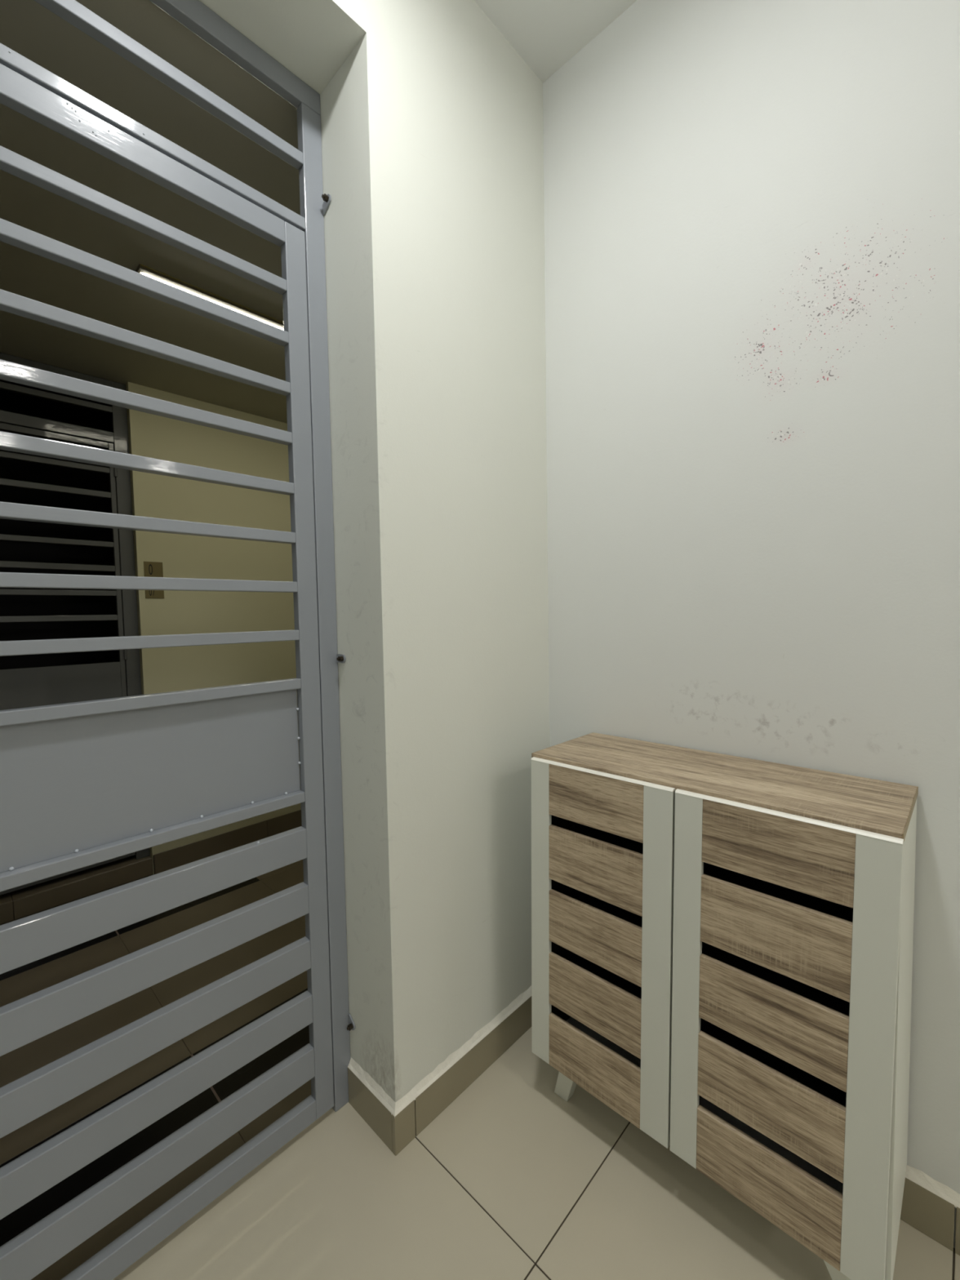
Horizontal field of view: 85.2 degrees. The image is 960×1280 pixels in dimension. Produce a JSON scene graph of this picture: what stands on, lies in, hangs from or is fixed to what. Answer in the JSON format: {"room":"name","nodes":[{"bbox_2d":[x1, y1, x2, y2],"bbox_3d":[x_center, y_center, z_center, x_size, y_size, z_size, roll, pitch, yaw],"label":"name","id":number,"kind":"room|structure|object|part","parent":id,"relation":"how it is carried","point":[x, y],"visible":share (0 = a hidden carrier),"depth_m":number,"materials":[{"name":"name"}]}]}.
{"room":"apartment entryway","nodes":[
{"label":"apartment entryway","id":0,"kind":"room"},
{"bbox_2d":[0,379,111,428],"bbox_3d":[-3.078,-1.773,3.000,2.080,0.100,2.000,2,4,43],"label":"ceiling","id":1,"kind":"structure","parent":0,"point":[8,399],"depth_m":3.98,"materials":[{"name":"paint"}]},
{"bbox_2d":[0,406,119,670],"bbox_3d":[-3.811,-0.352,3.861,0.100,3.002,2.100,2,4,43],"label":"wall","id":2,"kind":"structure","parent":0,"point":[13,469],"depth_m":4.19,"materials":[{"name":"paint"}]},
{"bbox_2d":[0,0,300,423],"bbox_3d":[-1.210,-1.445,1.942,2.102,0.300,8.600,2,4,43],"label":"ceiling","id":3,"kind":"structure","parent":0,"point":[27,28],"depth_m":1.55,"materials":[{"name":"paint"}]},
{"bbox_2d":[134,263,284,330],"bbox_3d":[-0.734,-1.312,2.293,0.080,0.018,1.330,2,4,43],"label":"recessed light","id":4,"kind":"object","parent":3,"relation":"in","point":[143,269],"visible":0.24,"depth_m":1.95,"materials":[{"name":"white plastic"}]},
{"bbox_2d":[0,859,311,1279],"bbox_3d":[-1.127,1.321,2.055,1.960,0.060,8.600,2,4,43],"label":"floor","id":5,"kind":"structure","parent":0,"point":[23,981],"depth_m":1.68,"materials":[{"name":"brown tile"}]},
{"bbox_2d":[125,382,301,874],"bbox_3d":[-0.392,-0.379,4.287,0.120,3.112,4.183,2,4,43],"label":"wall","id":6,"kind":"structure","parent":0,"point":[175,668],"depth_m":2.98,"materials":[{"name":"beige paint"}]},
{"bbox_2d":[0,352,150,895],"bbox_3d":[-2.203,-0.047,2.364,0.036,2.496,1.126,2,4,43],"label":"metal gate","id":7,"kind":"object","parent":6,"relation":"attached to","point":[25,687],"visible":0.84,"depth_m":2.58,"materials":[{"name":"grey metal"}]},
{"bbox_3d":[-2.223,-0.966,2.320,0.025,0.028,0.947,2,4,43],"label":"rail","id":8,"kind":"part","parent":7,"relation":"part of","materials":[{"name":"grey metal"}]},
{"bbox_3d":[-2.228,-1.267,2.304,0.025,0.053,0.997,2,4,43],"label":"head rail","id":9,"kind":"part","parent":7,"relation":"part of","materials":[{"name":"grey metal"}]},
{"bbox_3d":[-2.224,-1.011,2.317,0.025,0.051,0.997,2,4,43],"label":"transom rail","id":10,"kind":"part","parent":7,"relation":"part of","materials":[{"name":"grey metal"}]},
{"bbox_3d":[-2.189,0.640,2.398,0.002,1.008,0.947,2,4,43],"label":"sheet panel","id":11,"kind":"part","parent":7,"relation":"part of","materials":[{"name":"grey paint"}]},
{"bbox_3d":[-2.187,1.157,2.432,0.025,0.027,0.947,2,4,43],"label":"rail","id":12,"kind":"part","parent":7,"relation":"part of","materials":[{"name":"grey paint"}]},
{"bbox_2d":[0,854,152,924],"bbox_3d":[-2.191,1.254,2.442,0.120,0.110,1.127,2,4,43],"label":"trim","id":13,"kind":"structure","parent":6,"relation":"attached to","point":[24,902],"depth_m":2.57,"materials":[{"name":"brown tile"}]},
{"bbox_2d":[143,561,164,598],"bbox_3d":[-1.735,-0.319,2.779,0.004,0.194,0.088,2,4,43],"label":"number plate","id":14,"kind":"object","parent":6,"relation":"attached to","point":[151,569],"visible":0.72,"depth_m":2.78,"materials":[{"name":"brown metal"}]},
{"bbox_2d":[152,809,302,874],"bbox_3d":[-0.318,1.102,4.322,0.012,0.109,4.180,2,4,43],"label":"baseboard","id":15,"kind":"structure","parent":6,"relation":"attached to","point":[171,859],"depth_m":3.06,"materials":[{"name":"brown tile"}]},
{"bbox_2d":[199,0,549,1102],"bbox_3d":[-0.768,-0.217,0.780,0.240,2.988,2.600,2,4,43],"label":"wall","id":16,"kind":"structure","parent":0,"point":[432,128],"depth_m":1.30,"materials":[{"name":"paint"}]},
{"bbox_2d":[0,0,355,1279],"bbox_3d":[-0.718,-0.018,0.934,0.062,2.533,1.051,2,4,43],"label":"metal gate","id":17,"kind":"object","parent":16,"relation":"attached to","point":[83,784],"visible":1,"depth_m":1.06,"materials":[{"name":"grey metal"}]},
{"bbox_3d":[-0.747,-0.916,0.899,0.025,0.048,0.846,2,4,43],"label":"rail","id":18,"kind":"part","parent":17,"relation":"part of","materials":[{"name":"grey metal"}]},
{"bbox_3d":[-0.733,0.263,0.968,0.002,0.251,0.843,2,4,43],"label":"sheet panel","id":19,"kind":"part","parent":17,"relation":"part of","materials":[{"name":"grey paint"}]},
{"bbox_3d":[-0.729,0.126,0.955,0.025,0.024,0.846,2,4,43],"label":"panel rail","id":20,"kind":"part","parent":17,"relation":"part of","materials":[{"name":"grey metal"}]},
{"bbox_3d":[-0.748,-0.960,0.897,0.025,0.026,0.951,2,4,43],"label":"transom rail","id":21,"kind":"part","parent":17,"relation":"part of","materials":[{"name":"grey metal"}]},
{"bbox_3d":[-0.724,0.402,0.969,0.025,0.025,0.846,2,4,43],"label":"panel rail","id":22,"kind":"part","parent":17,"relation":"part of","materials":[{"name":"grey metal"}]},
{"bbox_3d":[-0.710,1.201,1.011,0.025,0.052,0.846,2,4,43],"label":"rail","id":23,"kind":"part","parent":17,"relation":"part of","materials":[{"name":"grey metal"}]},
{"bbox_3d":[-0.753,-1.259,0.881,0.025,0.049,1.051,2,4,43],"label":"head rail","id":24,"kind":"part","parent":17,"relation":"part of","materials":[{"name":"grey metal"}]},
{"bbox_2d":[347,1057,395,1151],"bbox_3d":[-0.270,1.162,1.309,0.202,0.122,0.012,2,4,43],"label":"baseboard reveal","id":25,"kind":"structure","parent":16,"relation":"attached to","point":[366,1096],"depth_m":1.30,"materials":[{"name":"brown tile"}]},
{"bbox_2d":[391,985,531,1155],"bbox_3d":[0.016,1.148,1.473,0.012,0.122,0.644,2,4,43],"label":"baseboard","id":26,"kind":"structure","parent":16,"relation":"attached to","point":[437,1091],"depth_m":1.39,"materials":[{"name":"brown tile"}]},
{"bbox_2d":[112,1026,959,1279],"bbox_3d":[2.556,1.299,-0.472,6.820,0.060,5.200,2,4,43],"label":"floor","id":27,"kind":"structure","parent":0,"point":[513,1180],"depth_m":1.12,"materials":[{"name":"tile"}]},
{"bbox_2d":[530,732,918,1279],"bbox_3d":[0.505,0.752,1.207,0.743,0.924,0.308,2,4,43],"label":"cabinet","id":28,"kind":"object","parent":27,"relation":"on","point":[722,944],"visible":1,"depth_m":1.02,"materials":[{"name":"brown wood"}]},
{"bbox_3d":[0.230,1.145,1.363,0.088,0.132,0.058,2,4,43],"label":"leg","id":29,"kind":"part","parent":28,"relation":"part of","materials":[{"name":"white plastic"}]},
{"bbox_2d":[566,888,642,927],"bbox_3d":[0.383,0.709,1.337,0.344,0.012,0.266,2,4,43],"label":"shelf","id":30,"kind":"object","parent":28,"relation":"attached to","point":[628,916],"depth_m":1.37,"materials":[{"name":"brown wood"}]},
{"bbox_2d":[566,822,643,853],"bbox_3d":[0.380,0.526,1.328,0.344,0.012,0.266,2,4,43],"label":"shelf","id":31,"kind":"object","parent":28,"relation":"attached to","point":[624,842],"depth_m":1.37,"materials":[{"name":"brown wood"}]},
{"bbox_2d":[567,953,671,1039],"bbox_3d":[0.386,0.893,1.347,0.344,0.012,0.266,2,4,43],"label":"shelf","id":32,"kind":"object","parent":28,"relation":"attached to","point":[597,970],"depth_m":1.38,"materials":[{"name":"brown wood"}]},
{"bbox_3d":[0.514,1.073,1.226,0.706,0.016,0.286,2,4,43],"label":"panel","id":33,"kind":"part","parent":28,"relation":"part of","materials":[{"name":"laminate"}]},
{"bbox_3d":[0.503,0.298,1.188,0.738,0.016,0.296,2,4,43],"label":"panel","id":34,"kind":"part","parent":28,"relation":"part of","materials":[{"name":"brown wood"}]},
{"bbox_2d":[700,1020,846,1106],"bbox_3d":[0.648,0.902,1.100,0.344,0.012,0.266,2,4,43],"label":"shelf","id":35,"kind":"object","parent":28,"relation":"attached to","point":[813,1082],"depth_m":1.10,"materials":[{"name":"brown wood"}]},
{"bbox_2d":[702,943,849,1016],"bbox_3d":[0.644,0.718,1.090,0.344,0.012,0.266,2,4,43],"label":"shelf","id":36,"kind":"object","parent":28,"relation":"attached to","point":[822,997],"depth_m":1.09,"materials":[{"name":"brown wood"}]},
{"bbox_2d":[703,863,853,922],"bbox_3d":[0.641,0.534,1.080,0.344,0.012,0.266,2,4,43],"label":"shelf","id":37,"kind":"object","parent":28,"relation":"attached to","point":[833,908],"depth_m":1.09,"materials":[{"name":"brown wood"}]},
{"bbox_3d":[0.664,1.159,0.952,0.089,0.132,0.058,2,4,43],"label":"leg","id":38,"kind":"part","parent":28,"relation":"part of","materials":[{"name":"white laminate"}]},
{"bbox_3d":[0.772,0.702,0.960,0.016,0.776,0.290,2,4,43],"label":"panel","id":39,"kind":"part","parent":28,"relation":"part of","materials":[{"name":"white laminate"}]},
{"bbox_2d":[474,0,637,82],"bbox_3d":[2.585,-1.642,-0.703,6.600,0.100,5.200,2,4,43],"label":"ceiling","id":40,"kind":"structure","parent":0,"point":[546,34],"depth_m":1.41,"materials":[{"name":"paint"}]},
{"bbox_2d":[542,0,959,1248],"bbox_3d":[0.893,-0.261,1.079,2.240,2.988,0.120,2,4,43],"label":"wall","id":41,"kind":"structure","parent":0,"point":[752,207],"depth_m":1.19,"materials":[{"name":"paint"}]},
{"bbox_2d":[900,1164,959,1255],"bbox_3d":[0.959,1.156,1.024,2.000,0.122,0.012,2,4,43],"label":"baseboard","id":42,"kind":"structure","parent":41,"relation":"attached to","point":[928,1204],"depth_m":1.06,"materials":[{"name":"brown tile"}]}
]}

